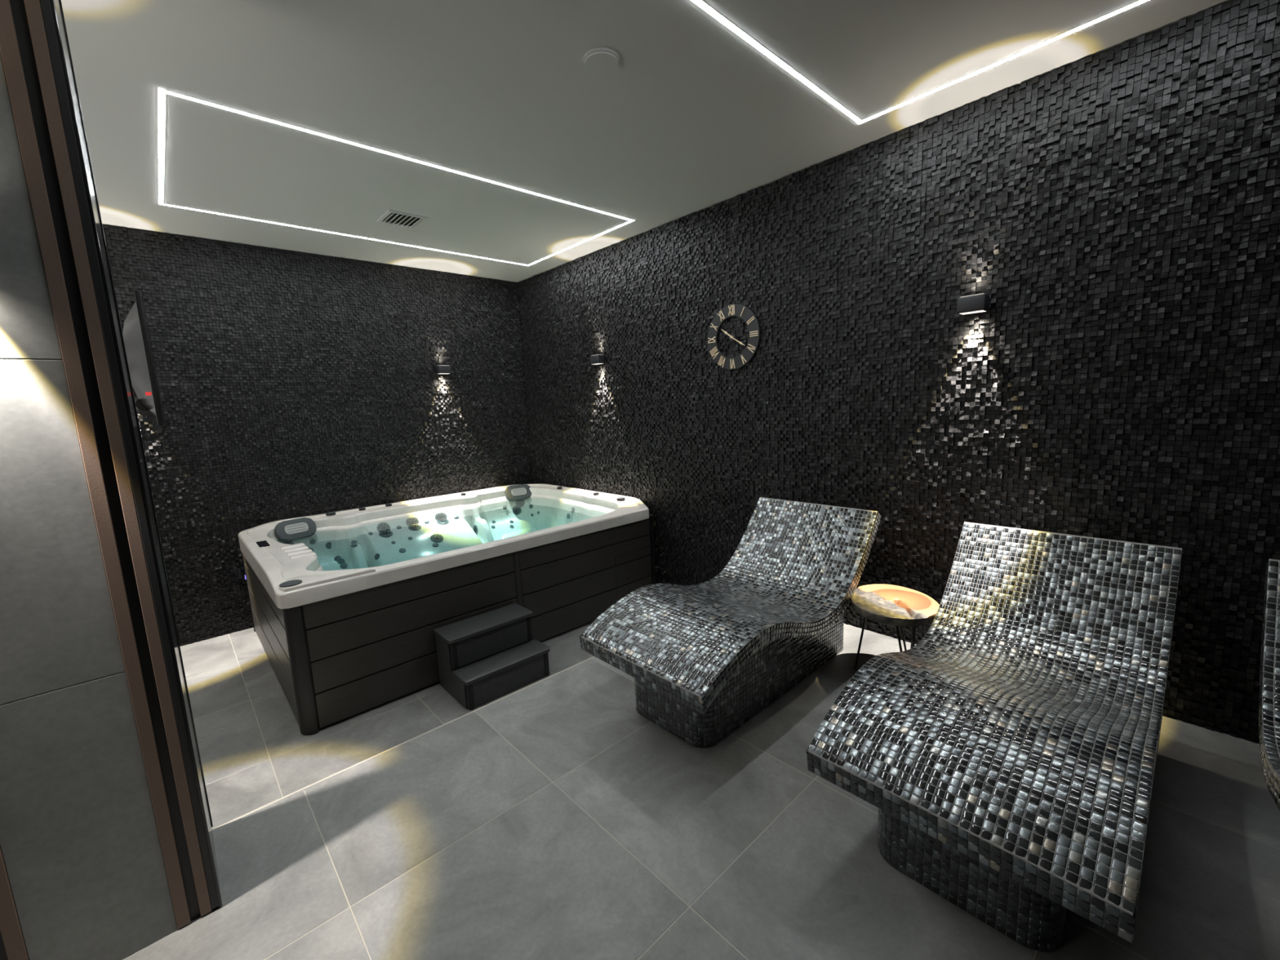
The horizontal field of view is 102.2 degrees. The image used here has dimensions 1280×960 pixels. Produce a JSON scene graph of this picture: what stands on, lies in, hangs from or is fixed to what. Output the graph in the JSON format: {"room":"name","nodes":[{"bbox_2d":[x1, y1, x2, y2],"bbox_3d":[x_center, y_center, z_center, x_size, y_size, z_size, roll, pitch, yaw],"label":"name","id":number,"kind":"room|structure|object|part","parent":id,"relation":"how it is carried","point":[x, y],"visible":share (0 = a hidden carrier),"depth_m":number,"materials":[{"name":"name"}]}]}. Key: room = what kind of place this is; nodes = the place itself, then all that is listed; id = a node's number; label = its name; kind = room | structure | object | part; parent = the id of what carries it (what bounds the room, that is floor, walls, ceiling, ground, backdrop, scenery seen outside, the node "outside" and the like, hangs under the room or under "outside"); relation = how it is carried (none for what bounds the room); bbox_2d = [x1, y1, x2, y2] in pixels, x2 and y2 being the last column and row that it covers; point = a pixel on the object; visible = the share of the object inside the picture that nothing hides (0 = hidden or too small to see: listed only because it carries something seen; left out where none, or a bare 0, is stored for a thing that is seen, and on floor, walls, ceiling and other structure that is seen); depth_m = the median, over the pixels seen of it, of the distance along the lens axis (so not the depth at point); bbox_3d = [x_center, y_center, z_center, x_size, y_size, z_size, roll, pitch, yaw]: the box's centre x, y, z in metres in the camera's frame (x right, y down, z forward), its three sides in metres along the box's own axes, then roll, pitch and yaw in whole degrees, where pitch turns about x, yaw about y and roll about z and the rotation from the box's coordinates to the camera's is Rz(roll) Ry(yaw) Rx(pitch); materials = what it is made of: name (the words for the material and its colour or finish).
{"room":"spa room","nodes":[
{"label":"spa room","id":0,"kind":"room"},
{"bbox_2d":[0,0,222,959],"bbox_3d":[-2.400,0.140,0.997,2.117,3.408,0.460,-10,11,-42],"label":"wall partition","id":1,"kind":"structure","parent":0,"point":[107,846],"depth_m":1.45,"materials":[{"name":"grey"}]},
{"bbox_3d":[-1.780,-0.159,1.835,0.010,3.112,0.032,-10,11,-42],"label":"glass edge trim","id":2,"kind":"part","parent":1,"relation":"part of","materials":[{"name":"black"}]},
{"bbox_2d":[102,224,532,645],"bbox_3d":[-3.139,-0.436,5.096,4.562,3.608,0.224,-10,11,-42],"label":"wall","id":3,"kind":"structure","parent":0,"point":[291,384],"depth_m":4.84,"materials":[{"name":"black tile"}]},
{"bbox_2d":[122,289,164,426],"bbox_3d":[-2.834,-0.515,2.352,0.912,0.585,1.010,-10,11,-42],"label":"television","id":4,"kind":"object","parent":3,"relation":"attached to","point":[135,332],"visible":0.73,"depth_m":2.31,"materials":[{"name":"black"}]},
{"bbox_2d":[145,391,151,395],"bbox_3d":[-2.183,-0.383,2.293,0.020,0.015,0.010,-10,11,-42],"label":"light","id":5,"kind":"object","parent":4,"relation":"attached to","point":[147,393],"depth_m":2.29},
{"bbox_2d":[435,364,451,373],"bbox_3d":[-2.174,-1.217,5.702,0.138,0.089,0.104,-10,11,-42],"label":"wall lamp","id":6,"kind":"object","parent":3,"relation":"attached to","point":[440,369],"visible":1,"depth_m":5.66,"materials":[{"name":"grey metal"}]},
{"bbox_2d":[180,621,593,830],"bbox_3d":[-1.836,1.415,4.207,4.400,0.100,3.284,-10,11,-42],"label":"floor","id":7,"kind":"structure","parent":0,"point":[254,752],"depth_m":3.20,"materials":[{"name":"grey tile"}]},
{"bbox_2d":[238,483,656,734],"bbox_3d":[-1.690,0.764,4.815,3.040,0.984,2.291,-10,11,-42],"label":"hot tub","id":8,"kind":"object","parent":7,"relation":"on","point":[347,606],"visible":1,"depth_m":3.94,"materials":[{"name":"black"}]},
{"bbox_3d":[-3.495,0.950,4.646,0.037,0.818,0.110,-2,8,2],"label":"corner post","id":9,"kind":"part","parent":8,"relation":"part of","materials":[{"name":"black"}]},
{"bbox_3d":[-2.844,0.494,3.890,0.090,0.025,0.270,-10,11,-42],"label":"control panel","id":10,"kind":"part","parent":8,"relation":"part of","materials":[{"name":"plastic"}]},
{"bbox_2d":[274,517,316,542],"bbox_3d":[-3.095,0.443,4.644,0.130,0.181,0.310,4,11,37],"label":"pillow","id":11,"kind":"object","parent":8,"relation":"on","point":[303,528],"depth_m":4.62,"materials":[{"name":"grey plastic"}]},
{"bbox_3d":[-2.016,1.122,3.057,0.110,0.818,0.037,-2,8,2],"label":"corner post","id":12,"kind":"part","parent":8,"relation":"part of","materials":[{"name":"black plastic"}]},
{"bbox_2d":[272,494,614,571],"bbox_3d":[-1.657,0.758,4.798,2.732,0.720,2.014,-10,11,-42],"label":"basin","id":13,"kind":"object","parent":8,"relation":"in","point":[392,538],"depth_m":5.28,"materials":[{"name":"plastic"}]},
{"bbox_2d":[504,484,531,501],"bbox_3d":[-1.448,0.149,6.152,0.310,0.181,0.130,-7,10,-30],"label":"pillow","id":14,"kind":"object","parent":8,"relation":"on","point":[522,492],"depth_m":6.13,"materials":[{"name":"grey plastic"}]},
{"bbox_3d":[-0.937,0.931,4.011,0.044,0.812,0.026,-10,11,-42],"label":"post","id":15,"kind":"part","parent":8,"relation":"part of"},
{"bbox_3d":[-0.060,0.858,4.806,0.432,0.405,0.004,-10,11,-42],"label":"hatch trim","id":16,"kind":"part","parent":8,"relation":"part of","materials":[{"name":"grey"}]},
{"bbox_3d":[0.126,0.740,5.011,0.037,0.818,0.110,-2,8,2],"label":"corner post","id":17,"kind":"part","parent":8,"relation":"part of","materials":[{"name":"black"}]},
{"bbox_2d":[433,603,550,710],"bbox_3d":[-1.018,1.205,3.606,0.630,0.412,0.470,-10,11,-42],"label":"steps","id":18,"kind":"structure","parent":7,"relation":"on","point":[463,642],"depth_m":3.51,"materials":[{"name":"black plastic"}]},
{"bbox_3d":[-1.252,1.253,3.426,0.018,0.390,0.420,-10,11,-42],"label":"panel","id":19,"kind":"part","parent":18,"relation":"part of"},
{"bbox_3d":[-1.228,1.153,3.406,0.040,0.188,0.041,-10,11,-42],"label":"post","id":20,"kind":"part","parent":18,"relation":"part of","materials":[{"name":"black plastic"}]},
{"bbox_3d":[-1.084,1.372,3.290,0.040,0.180,0.041,-10,11,-42],"label":"post","id":21,"kind":"part","parent":18,"relation":"part of","materials":[{"name":"black plastic"}]},
{"bbox_3d":[-0.817,1.079,3.781,0.040,0.188,0.041,-10,11,-42],"label":"post","id":22,"kind":"part","parent":18,"relation":"part of","materials":[{"name":"black"}]},
{"bbox_3d":[-0.672,1.299,3.665,0.040,0.180,0.041,-10,11,-42],"label":"post","id":23,"kind":"part","parent":18,"relation":"part of","materials":[{"name":"black plastic"}]},
{"bbox_2d":[61,0,1232,282],"bbox_3d":[-1.176,-1.828,1.876,6.200,0.120,7.570,-10,11,-42],"label":"ceiling","id":24,"kind":"structure","parent":0,"point":[692,117],"depth_m":2.58,"materials":[{"name":"paint"}]},
{"bbox_2d":[157,87,634,266],"bbox_3d":[-1.705,-2.053,3.971,2.954,0.003,1.709,-10,11,-42],"label":"recessed light","id":25,"kind":"object","parent":24,"relation":"in","point":[162,94],"visible":1,"depth_m":3.10,"materials":[{"name":"white plastic"}]},
{"bbox_2d":[158,88,165,204],"bbox_3d":[-2.776,-1.862,2.995,0.023,0.002,1.702,-10,11,-42],"label":"diffuser","id":26,"kind":"object","parent":25,"relation":"attached to","point":[162,93],"depth_m":2.82,"materials":[{"name":"white plastic"}]},
{"bbox_2d":[163,204,526,265],"bbox_3d":[-2.275,-2.119,4.584,2.901,0.002,0.023,-10,11,-42],"label":"diffuser","id":27,"kind":"object","parent":25,"relation":"attached to","point":[163,204],"depth_m":4.27,"materials":[{"name":"white plastic"}]},
{"bbox_2d":[527,220,634,266],"bbox_3d":[-0.634,-2.244,4.948,0.023,0.002,1.702,-10,11,-42],"label":"diffuser","id":28,"kind":"object","parent":25,"relation":"attached to","point":[629,221],"depth_m":4.84,"materials":[{"name":"white plastic"}]},
{"bbox_2d":[376,209,428,228],"bbox_3d":[-1.879,-2.055,4.085,0.296,0.018,0.296,-10,11,-42],"label":"ceiling vent","id":29,"kind":"object","parent":24,"relation":"in","point":[390,216],"visible":1,"depth_m":4.07,"materials":[{"name":"white plastic"}]},
{"bbox_2d":[582,47,620,75],"bbox_3d":[-0.171,-1.863,2.301,0.166,0.020,0.166,-10,11,-42],"label":"ceiling speaker","id":30,"kind":"object","parent":24,"relation":"attached to","point":[597,60],"visible":1,"depth_m":2.28,"materials":[{"name":"white plastic"}]},
{"bbox_2d":[689,0,1148,124],"bbox_3d":[0.727,-1.774,1.379,2.928,0.003,1.617,-10,11,-42],"label":"recessed light","id":31,"kind":"object","parent":24,"relation":"in","point":[701,4],"visible":1,"depth_m":2.35,"materials":[{"name":"white plastic"}]},
{"bbox_2d":[690,0,861,123],"bbox_3d":[0.178,-1.834,1.949,2.901,0.002,0.023,-10,11,-42],"label":"diffuser","id":32,"kind":"object","parent":31,"relation":"attached to","point":[701,4],"depth_m":2.32,"materials":[{"name":"white plastic"}]},
{"bbox_2d":[857,0,1148,124],"bbox_3d":[1.789,-1.963,2.346,0.023,0.002,1.610,-10,11,-42],"label":"diffuser","id":33,"kind":"object","parent":31,"relation":"attached to","point":[1140,2],"depth_m":2.40,"materials":[{"name":"white plastic"}]},
{"bbox_2d":[121,622,1279,959],"bbox_3d":[0.079,1.610,1.210,5.650,0.301,3.752,-10,11,-42],"label":"floor","id":34,"kind":"structure","parent":0,"point":[549,819],"depth_m":1.88,"materials":[{"name":"grey tile"}]},
{"bbox_3d":[-0.442,1.185,3.243,3.485,0.014,0.012,-10,11,-42],"label":"edge trim","id":35,"kind":"part","parent":34,"relation":"part of","materials":[{"name":"beige tile"}]},
{"bbox_2d":[579,497,881,747],"bbox_3d":[0.591,0.712,2.973,1.710,0.915,0.844,-10,11,-42],"label":"lounger","id":36,"kind":"object","parent":34,"relation":"on","point":[704,660],"visible":1,"depth_m":2.74,"materials":[{"name":"grey tile"}]},
{"bbox_2d":[850,583,939,669],"bbox_3d":[1.444,0.907,2.957,0.496,0.463,0.476,-10,11,-42],"label":"side table","id":37,"kind":"object","parent":34,"relation":"on","point":[897,606],"visible":0.96,"depth_m":2.87,"materials":[{"name":"brown wood"}]},
{"bbox_3d":[1.302,0.927,3.037,0.074,0.412,0.122,2,10,27],"label":"hairpin leg","id":38,"kind":"part","parent":37,"relation":"part of","materials":[{"name":"black metal"}]},
{"bbox_3d":[1.456,0.951,2.829,0.098,0.412,0.097,-10,11,-42],"label":"hairpin leg","id":39,"kind":"part","parent":37,"relation":"part of","materials":[{"name":"black metal"}]},
{"bbox_3d":[1.580,0.913,3.048,0.074,0.412,0.122,-8,10,-32],"label":"hairpin leg","id":40,"kind":"part","parent":37,"relation":"part of","materials":[{"name":"black metal"}]},
{"bbox_2d":[805,521,1182,951],"bbox_3d":[1.468,0.814,2.031,1.710,0.915,0.819,-10,11,-42],"label":"lounger","id":41,"kind":"object","parent":34,"relation":"on","point":[1006,757],"visible":1,"depth_m":1.71,"materials":[{"name":"grey tile"}]},
{"bbox_2d":[1258,559,1279,811],"bbox_3d":[2.191,0.898,1.255,1.710,0.915,0.844,-10,11,-42],"label":"lounger","id":42,"kind":"object","parent":34,"relation":"on","point":[1269,668],"visible":1,"depth_m":1.84,"materials":[{"name":"grey tile"}]},
{"bbox_2d":[517,0,1279,742],"bbox_3d":[1.015,-0.462,4.064,0.224,3.608,7.370,-10,11,-42],"label":"wall","id":43,"kind":"structure","parent":0,"point":[1116,211],"depth_m":2.83,"materials":[{"name":"black tile"}]},
{"bbox_2d":[590,354,604,364],"bbox_3d":[-0.428,-1.228,5.269,0.104,0.089,0.138,-10,11,-42],"label":"wall lamp","id":44,"kind":"object","parent":43,"relation":"attached to","point":[597,359],"visible":1,"depth_m":5.22,"materials":[{"name":"grey metal"}]},
{"bbox_2d":[694,393,700,399],"bbox_3d":[0.491,-0.712,4.425,0.018,0.052,0.052,-10,11,-42],"label":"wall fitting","id":45,"kind":"object","parent":43,"relation":"attached to","point":[697,396],"visible":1,"depth_m":4.41,"materials":[{"name":"black"}]},
{"bbox_2d":[707,303,759,369],"bbox_3d":[0.727,-1.127,4.070,0.025,0.504,0.504,-10,11,-42],"label":"wall clock","id":46,"kind":"object","parent":43,"relation":"attached to","point":[742,311],"visible":1,"depth_m":4.05,"materials":[{"name":"black metal"}]},
{"bbox_2d":[956,293,990,314],"bbox_3d":[1.834,-0.966,2.839,0.104,0.089,0.138,-10,11,-42],"label":"wall lamp","id":47,"kind":"object","parent":43,"relation":"attached to","point":[979,303],"visible":1,"depth_m":2.80,"materials":[{"name":"grey metal"}]}
]}

